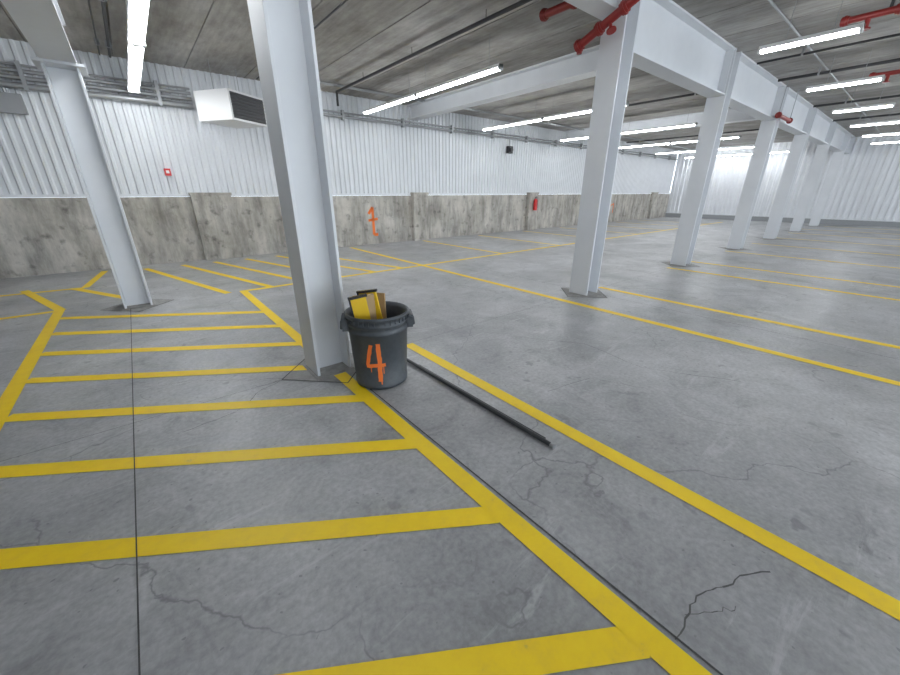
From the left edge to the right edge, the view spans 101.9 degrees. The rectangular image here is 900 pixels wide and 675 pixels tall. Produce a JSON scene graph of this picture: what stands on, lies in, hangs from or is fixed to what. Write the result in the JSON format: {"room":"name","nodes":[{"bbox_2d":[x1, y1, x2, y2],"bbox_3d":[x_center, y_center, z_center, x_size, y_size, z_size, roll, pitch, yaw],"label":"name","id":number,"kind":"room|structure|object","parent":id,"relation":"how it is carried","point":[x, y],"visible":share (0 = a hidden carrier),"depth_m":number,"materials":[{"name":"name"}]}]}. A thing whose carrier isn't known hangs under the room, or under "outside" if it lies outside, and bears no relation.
{"room":"parking garage","nodes":[
{"label":"parking garage","id":0,"kind":"room"},
{"bbox_2d":[0,38,678,278],"bbox_3d":[0.758,-6.108,14.065,36.600,4.150,0.350,-17,27,-36],"label":"wall","id":1,"kind":"structure","parent":0,"point":[473,185],"depth_m":9.36,"materials":[{"name":"white metal"}]},
{"bbox_2d":[0,60,193,114],"bbox_3d":[-8.755,-4.316,6.047,7.600,0.850,0.138,-17,27,-36],"label":"conduit","id":2,"kind":"object","parent":1,"relation":"attached to","point":[11,103],"visible":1,"depth_m":7.22,"materials":[{"name":"grey metal"}]},
{"bbox_2d":[164,168,171,175],"bbox_3d":[-6.456,-3.781,8.352,0.120,0.150,0.110,-17,27,-36],"label":"alarm pull station","id":3,"kind":"object","parent":1,"relation":"attached to","point":[167,171],"visible":1,"depth_m":8.32,"materials":[{"name":"red plastic"}]},
{"bbox_2d":[188,193,242,259],"bbox_3d":[-5.842,-2.792,9.195,0.880,1.590,0.180,-17,27,-36],"label":"pilaster","id":4,"kind":"object","parent":1,"relation":"attached to","point":[214,213],"depth_m":9.12,"materials":[{"name":"concrete"}]},
{"bbox_2d":[410,192,428,240],"bbox_3d":[-1.046,-4.245,12.846,0.640,1.590,0.180,-17,27,-36],"label":"pilaster","id":5,"kind":"object","parent":1,"relation":"attached to","point":[419,200],"depth_m":12.76,"materials":[{"name":"concrete"}]},
{"bbox_2d":[368,203,613,235],"bbox_3d":[3.345,-5.543,16.321,15.466,0.922,0.001,-17,27,-36],"label":"painted number","id":6,"kind":"object","parent":1,"relation":"attached to","point":[371,210],"depth_m":11.88,"materials":[{"name":"orange paint"}]},
{"bbox_2d":[323,109,677,159],"bbox_3d":[5.085,-8.741,16.504,25.400,0.240,0.118,-17,27,-36],"label":"conduit","id":7,"kind":"object","parent":1,"relation":"attached to","point":[341,112],"visible":0.7,"depth_m":12.75,"materials":[{"name":"grey metal"}]},
{"bbox_2d":[506,139,512,153],"bbox_3d":[2.416,-7.617,14.557,0.250,0.490,0.220,-17,27,-36],"label":"wall speaker","id":8,"kind":"object","parent":1,"relation":"attached to","point":[509,149],"visible":1,"depth_m":14.53,"materials":[{"name":"grey plastic"}]},
{"bbox_2d":[524,192,538,229],"bbox_3d":[3.672,-5.675,16.438,0.640,1.590,0.180,-17,27,-36],"label":"pilaster","id":9,"kind":"object","parent":1,"relation":"attached to","point":[531,215],"depth_m":16.34,"materials":[{"name":"concrete"}]},
{"bbox_2d":[533,197,537,209],"bbox_3d":[3.788,-5.936,16.188,0.206,0.560,0.177,4,22,10],"label":"fire extinguisher","id":10,"kind":"object","parent":1,"relation":"attached to","point":[535,203],"visible":1,"depth_m":16.14,"materials":[{"name":"red metal"}]},
{"bbox_2d":[647,192,658,218],"bbox_3d":[13.110,-8.533,23.622,0.640,1.590,0.180,-17,27,-36],"label":"pilaster","id":11,"kind":"object","parent":1,"relation":"attached to","point":[654,195],"depth_m":23.52,"materials":[{"name":"concrete"}]},
{"bbox_2d":[0,217,899,674],"bbox_3d":[8.538,-0.576,6.047,36.600,0.200,24.200,-17,27,-36],"label":"floor","id":12,"kind":"structure","parent":0,"point":[807,454],"depth_m":2.34,"materials":[{"name":"concrete"}]},
{"bbox_2d":[30,56,155,309],"bbox_3d":[-4.740,-1.906,5.010,0.460,3.024,0.500,-17,27,-36],"label":"steel column","id":13,"kind":"structure","parent":12,"relation":"on","point":[65,81],"depth_m":4.87,"materials":[{"name":"white metal"}]},
{"bbox_2d":[247,0,354,378],"bbox_3d":[-1.198,-1.644,2.839,0.390,4.144,0.390,-17,27,-36],"label":"steel column","id":14,"kind":"structure","parent":12,"relation":"on","point":[282,30],"depth_m":2.92,"materials":[{"name":"white metal"}]},
{"bbox_2d":[340,301,414,389],"bbox_3d":[-0.626,0.067,3.252,0.553,0.660,0.553,14,25,31],"label":"trash can","id":15,"kind":"object","parent":12,"relation":"on","point":[379,346],"visible":0.9,"depth_m":3.07,"materials":[{"name":"plastic"}]},
{"bbox_2d":[347,289,386,318],"bbox_3d":[-0.714,-0.035,3.209,0.371,0.798,0.244,-17,27,-36],"label":"sign","id":16,"kind":"object","parent":15,"relation":"in","point":[367,304],"visible":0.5,"depth_m":3.04,"materials":[{"name":"yellow cardboard"}]},
{"bbox_2d":[0,225,899,674],"bbox_3d":[6.753,-1.303,7.593,36.000,0.004,19.100,-17,27,-36],"label":"joint","id":17,"kind":"object","parent":12,"relation":"on","point":[300,375],"visible":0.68,"depth_m":3.33,"materials":[{"name":"grey concrete"}]},
{"bbox_2d":[0,220,899,674],"bbox_3d":[6.752,-1.496,8.076,32.658,0.002,17.907,-17,27,-36],"label":"floor marking","id":18,"kind":"object","parent":12,"relation":"on","point":[632,638],"visible":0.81,"depth_m":1.94,"materials":[{"name":"yellow paint"}]},
{"bbox_2d":[150,260,770,639],"bbox_3d":[1.662,-0.420,5.378,9.704,0.001,5.938,-17,27,-36],"label":"crack","id":19,"kind":"object","parent":12,"relation":"on","point":[688,614],"depth_m":1.61,"materials":[{"name":"grey concrete"}]},
{"bbox_2d":[407,358,555,448],"bbox_3d":[0.131,0.470,3.085,0.058,0.034,1.800,-17,27,-36],"label":"metal rod","id":20,"kind":"object","parent":12,"relation":"on","point":[507,418],"visible":0.86,"depth_m":2.86,"materials":[{"name":"grey metal"}]},
{"bbox_2d":[567,0,641,296],"bbox_3d":[2.275,-2.696,5.483,0.390,4.144,0.390,-17,27,-36],"label":"steel column","id":21,"kind":"structure","parent":12,"relation":"on","point":[616,50],"depth_m":5.37,"materials":[{"name":"white metal"}]},
{"bbox_2d":[670,48,741,265],"bbox_3d":[5.470,-3.664,7.915,0.390,4.144,0.390,-17,27,-36],"label":"steel column","id":22,"kind":"structure","parent":12,"relation":"on","point":[716,108],"depth_m":7.84,"materials":[{"name":"white metal"}]},
{"bbox_2d":[725,85,789,249],"bbox_3d":[8.641,-4.625,10.329,0.390,4.144,0.390,-17,27,-36],"label":"steel column","id":23,"kind":"structure","parent":12,"relation":"on","point":[767,131],"depth_m":10.30,"materials":[{"name":"white metal"}]},
{"bbox_2d":[763,107,817,238],"bbox_3d":[11.813,-5.585,12.743,0.390,4.144,0.390,-17,27,-36],"label":"steel column","id":24,"kind":"structure","parent":12,"relation":"on","point":[799,142],"depth_m":12.71,"materials":[{"name":"white metal"}]},
{"bbox_2d":[789,122,837,231],"bbox_3d":[15.178,-6.605,15.305,0.390,4.144,0.390,-17,27,-36],"label":"steel column","id":25,"kind":"structure","parent":12,"relation":"on","point":[821,152],"depth_m":15.29,"materials":[{"name":"white metal"}]},
{"bbox_2d":[808,133,850,225],"bbox_3d":[18.504,-7.612,17.837,0.390,4.144,0.390,-17,27,-36],"label":"steel column","id":26,"kind":"structure","parent":12,"relation":"on","point":[837,157],"depth_m":17.82,"materials":[{"name":"white metal"}]},
{"bbox_2d":[0,0,899,149],"bbox_3d":[7.175,-5.256,5.975,36.600,0.250,20.500,-17,27,-36],"label":"ceiling","id":27,"kind":"structure","parent":0,"point":[360,38],"depth_m":6.79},
{"bbox_2d":[1,0,76,62],"bbox_3d":[-0.969,-1.850,0.079,0.320,0.520,12.400,-17,27,-36],"label":"steel beam","id":28,"kind":"object","parent":27,"relation":"attached to","point":[41,22],"visible":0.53,"depth_m":3.44,"materials":[{"name":"white metal"}]},
{"bbox_2d":[123,0,149,92],"bbox_3d":[-4.336,-4.357,4.947,0.190,0.658,6.660,-17,27,-36],"label":"strip light","id":29,"kind":"object","parent":27,"relation":"hanging from","point":[137,10],"visible":1,"depth_m":4.97,"materials":[{"name":"white plastic"}]},
{"bbox_2d":[193,59,266,128],"bbox_3d":[-4.891,-5.363,8.111,1.108,1.128,1.153,6,23,15],"label":"heater","id":30,"kind":"object","parent":27,"relation":"hanging from","point":[227,107],"visible":0.94,"depth_m":7.78,"materials":[{"name":"white metal"}]},
{"bbox_2d":[363,41,502,114],"bbox_3d":[-0.721,-5.633,8.046,0.110,0.578,5.060,-17,27,-36],"label":"strip light","id":31,"kind":"object","parent":27,"relation":"hanging from","point":[497,67],"visible":1,"depth_m":7.51,"materials":[{"name":"white plastic"}]},
{"bbox_2d":[87,0,899,149],"bbox_3d":[8.863,-6.493,10.031,28.232,0.448,14.900,-17,27,-36],"label":"overhead pipework","id":32,"kind":"object","parent":27,"relation":"hanging from","point":[521,2],"visible":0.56,"depth_m":7.53,"materials":[{"name":"grey"}]},
{"bbox_2d":[407,45,632,120],"bbox_3d":[1.243,-6.056,8.864,0.350,0.400,7.770,-17,27,-36],"label":"steel beam","id":33,"kind":"structure","parent":27,"relation":"attached to","point":[569,68],"depth_m":8.50,"materials":[{"name":"white metal"}]},
{"bbox_2d":[482,95,628,130],"bbox_3d":[2.760,-6.687,10.695,0.110,0.578,5.060,-17,27,-36],"label":"strip light","id":34,"kind":"object","parent":27,"relation":"hanging from","point":[588,110],"visible":0.84,"depth_m":10.78,"materials":[{"name":"white plastic"}]},
{"bbox_2d":[560,136,587,140],"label":"strip light","id":35,"kind":"object","parent":27,"relation":"hanging from","point":[581,137],"depth_m":14.76,"materials":[{"name":"white plastic"}]},
{"bbox_2d":[539,0,639,54],"bbox_3d":[1.944,-4.174,4.671,0.225,0.793,2.074,-15,26,-33],"label":"pipe","id":36,"kind":"object","parent":27,"relation":"hanging from","point":[624,7],"visible":0.96,"depth_m":4.75,"materials":[{"name":"red metal"}]},
{"bbox_2d":[563,0,617,20],"bbox_3d":[0.538,-3.896,3.474,4.154,0.430,0.300,-17,27,-36],"label":"steel beam","id":37,"kind":"structure","parent":27,"relation":"attached to","point":[600,9],"depth_m":4.51,"materials":[{"name":"white metal"}]},
{"bbox_2d":[619,138,697,148],"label":"strip light","id":38,"kind":"object","parent":27,"relation":"hanging from","point":[683,141],"depth_m":16.36,"materials":[{"name":"white plastic"}]},
{"bbox_2d":[621,119,697,134],"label":"strip light","id":39,"kind":"object","parent":27,"relation":"hanging from","point":[647,129],"depth_m":12.38,"materials":[{"name":"white plastic"}]},
{"bbox_2d":[564,108,757,141],"bbox_3d":[7.741,-8.024,13.810,0.350,0.400,7.770,-17,27,-36],"label":"steel beam","id":40,"kind":"structure","parent":27,"relation":"attached to","point":[733,116],"depth_m":13.44,"materials":[{"name":"white metal"}]},
{"bbox_2d":[632,0,735,97],"bbox_3d":[3.872,-4.747,6.075,3.794,0.770,0.300,-17,27,-36],"label":"steel beam","id":41,"kind":"structure","parent":27,"relation":"attached to","point":[672,45],"depth_m":5.95,"materials":[{"name":"white metal"}]},
{"bbox_2d":[721,123,740,139],"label":"strip light","id":42,"kind":"object","parent":27,"relation":"hanging from","point":[738,136],"depth_m":14.46,"materials":[{"name":"white plastic"}]},
{"bbox_2d":[717,146,751,155],"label":"strip light","id":43,"kind":"object","parent":27,"relation":"hanging from","point":[744,153],"depth_m":21.07,"materials":[{"name":"white plastic"}]},
{"bbox_2d":[718,145,754,149],"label":"strip light","id":44,"kind":"object","parent":27,"relation":"hanging from","point":[739,147],"depth_m":17.80,"materials":[{"name":"white plastic"}]},
{"bbox_2d":[729,53,785,120],"bbox_3d":[7.055,-5.712,8.498,3.764,0.770,0.300,-17,27,-36],"label":"steel beam","id":45,"kind":"structure","parent":27,"relation":"attached to","point":[756,93],"depth_m":8.50,"materials":[{"name":"white metal"}]},
{"bbox_2d":[771,150,789,152],"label":"strip light","id":46,"kind":"object","parent":27,"relation":"hanging from","point":[784,150],"depth_m":19.60,"materials":[{"name":"white plastic"}]},
{"bbox_2d":[775,81,798,123],"bbox_3d":[8.851,-6.111,9.547,1.400,0.799,0.142,-17,27,-36],"label":"pipe","id":47,"kind":"object","parent":27,"relation":"hanging from","point":[778,114],"visible":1,"depth_m":9.51,"materials":[{"name":"red metal"}]},
{"bbox_2d":[778,88,814,134],"bbox_3d":[10.227,-6.672,10.912,3.764,0.770,0.300,-17,27,-36],"label":"steel beam","id":48,"kind":"structure","parent":27,"relation":"attached to","point":[803,110],"depth_m":11.15,"materials":[{"name":"white metal"}]},
{"bbox_2d":[757,0,865,54],"bbox_3d":[5.095,-4.467,5.115,0.110,0.578,1.110,-17,27,-36],"label":"strip light","id":49,"kind":"object","parent":27,"relation":"hanging from","point":[856,28],"visible":1,"depth_m":5.14,"materials":[{"name":"white plastic"}]},
{"bbox_2d":[808,109,835,144],"bbox_3d":[13.495,-7.662,13.400,4.014,0.770,0.300,-17,27,-36],"label":"steel beam","id":50,"kind":"structure","parent":27,"relation":"attached to","point":[823,125],"depth_m":13.64,"materials":[{"name":"white metal"}]},
{"bbox_2d":[829,124,849,151],"bbox_3d":[16.841,-8.676,15.947,3.964,0.770,0.300,-17,27,-36],"label":"steel beam","id":51,"kind":"structure","parent":27,"relation":"attached to","point":[838,142],"depth_m":16.34,"materials":[{"name":"white metal"}]},
{"bbox_2d":[805,48,884,91],"bbox_3d":[7.880,-5.310,7.235,0.110,0.578,1.110,-17,27,-36],"label":"strip light","id":52,"kind":"object","parent":27,"relation":"hanging from","point":[862,80],"visible":1,"depth_m":7.27,"materials":[{"name":"white plastic"}]},
{"bbox_2d":[844,134,854,153],"bbox_3d":[19.319,-9.426,17.834,1.772,0.770,0.300,-17,27,-36],"label":"steel beam","id":53,"kind":"structure","parent":27,"relation":"attached to","point":[852,137],"depth_m":18.20,"materials":[{"name":"white metal"}]},
{"bbox_2d":[832,83,895,113],"bbox_3d":[10.665,-6.154,9.355,0.110,0.578,1.110,-17,27,-36],"label":"strip light","id":54,"kind":"object","parent":27,"relation":"hanging from","point":[885,105],"visible":0.91,"depth_m":9.40,"materials":[{"name":"white plastic"}]},
{"bbox_2d":[839,0,899,30],"bbox_3d":[7.298,-4.082,3.837,0.419,0.348,4.600,-17,27,-36],"label":"pipe","id":55,"kind":"object","parent":27,"relation":"hanging from","point":[891,9],"visible":0.87,"depth_m":5.34,"materials":[{"name":"red metal"}]},
{"bbox_2d":[849,107,899,127],"bbox_3d":[13.449,-6.997,11.475,0.110,0.578,1.110,-17,27,-36],"label":"strip light","id":56,"kind":"object","parent":27,"relation":"hanging from","point":[887,121],"visible":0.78,"depth_m":11.53,"materials":[{"name":"white plastic"}]},
{"bbox_2d":[862,118,899,136],"bbox_3d":[16.234,-7.841,13.595,0.110,0.578,1.110,-17,27,-36],"label":"strip light","id":57,"kind":"object","parent":27,"relation":"hanging from","point":[894,132],"visible":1,"depth_m":13.71,"materials":[{"name":"white plastic"}]},
{"bbox_2d":[869,69,899,82],"bbox_3d":[10.702,-5.113,6.428,0.419,0.348,4.600,-17,27,-36],"label":"pipe","id":58,"kind":"object","parent":27,"relation":"hanging from","point":[893,72],"visible":0.8,"depth_m":7.95,"materials":[{"name":"red metal"}]},
{"bbox_2d":[871,130,899,143],"bbox_3d":[19.019,-8.684,15.715,0.110,0.578,1.110,-17,27,-36],"label":"strip light","id":59,"kind":"object","parent":27,"relation":"hanging from","point":[894,141],"visible":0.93,"depth_m":15.85,"materials":[{"name":"white plastic"}]},
{"bbox_2d":[656,149,694,154],"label":"strip light","id":60,"kind":"object","parent":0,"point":[662,149],"depth_m":19.80,"materials":[{"name":"white plastic"}]},
{"bbox_2d":[665,134,899,227],"bbox_3d":[21.511,-7.483,17.521,0.380,4.150,20.200,-17,27,-36],"label":"wall","id":61,"kind":"structure","parent":0,"point":[865,191],"depth_m":19.41,"materials":[{"name":"white metal"}]}
]}

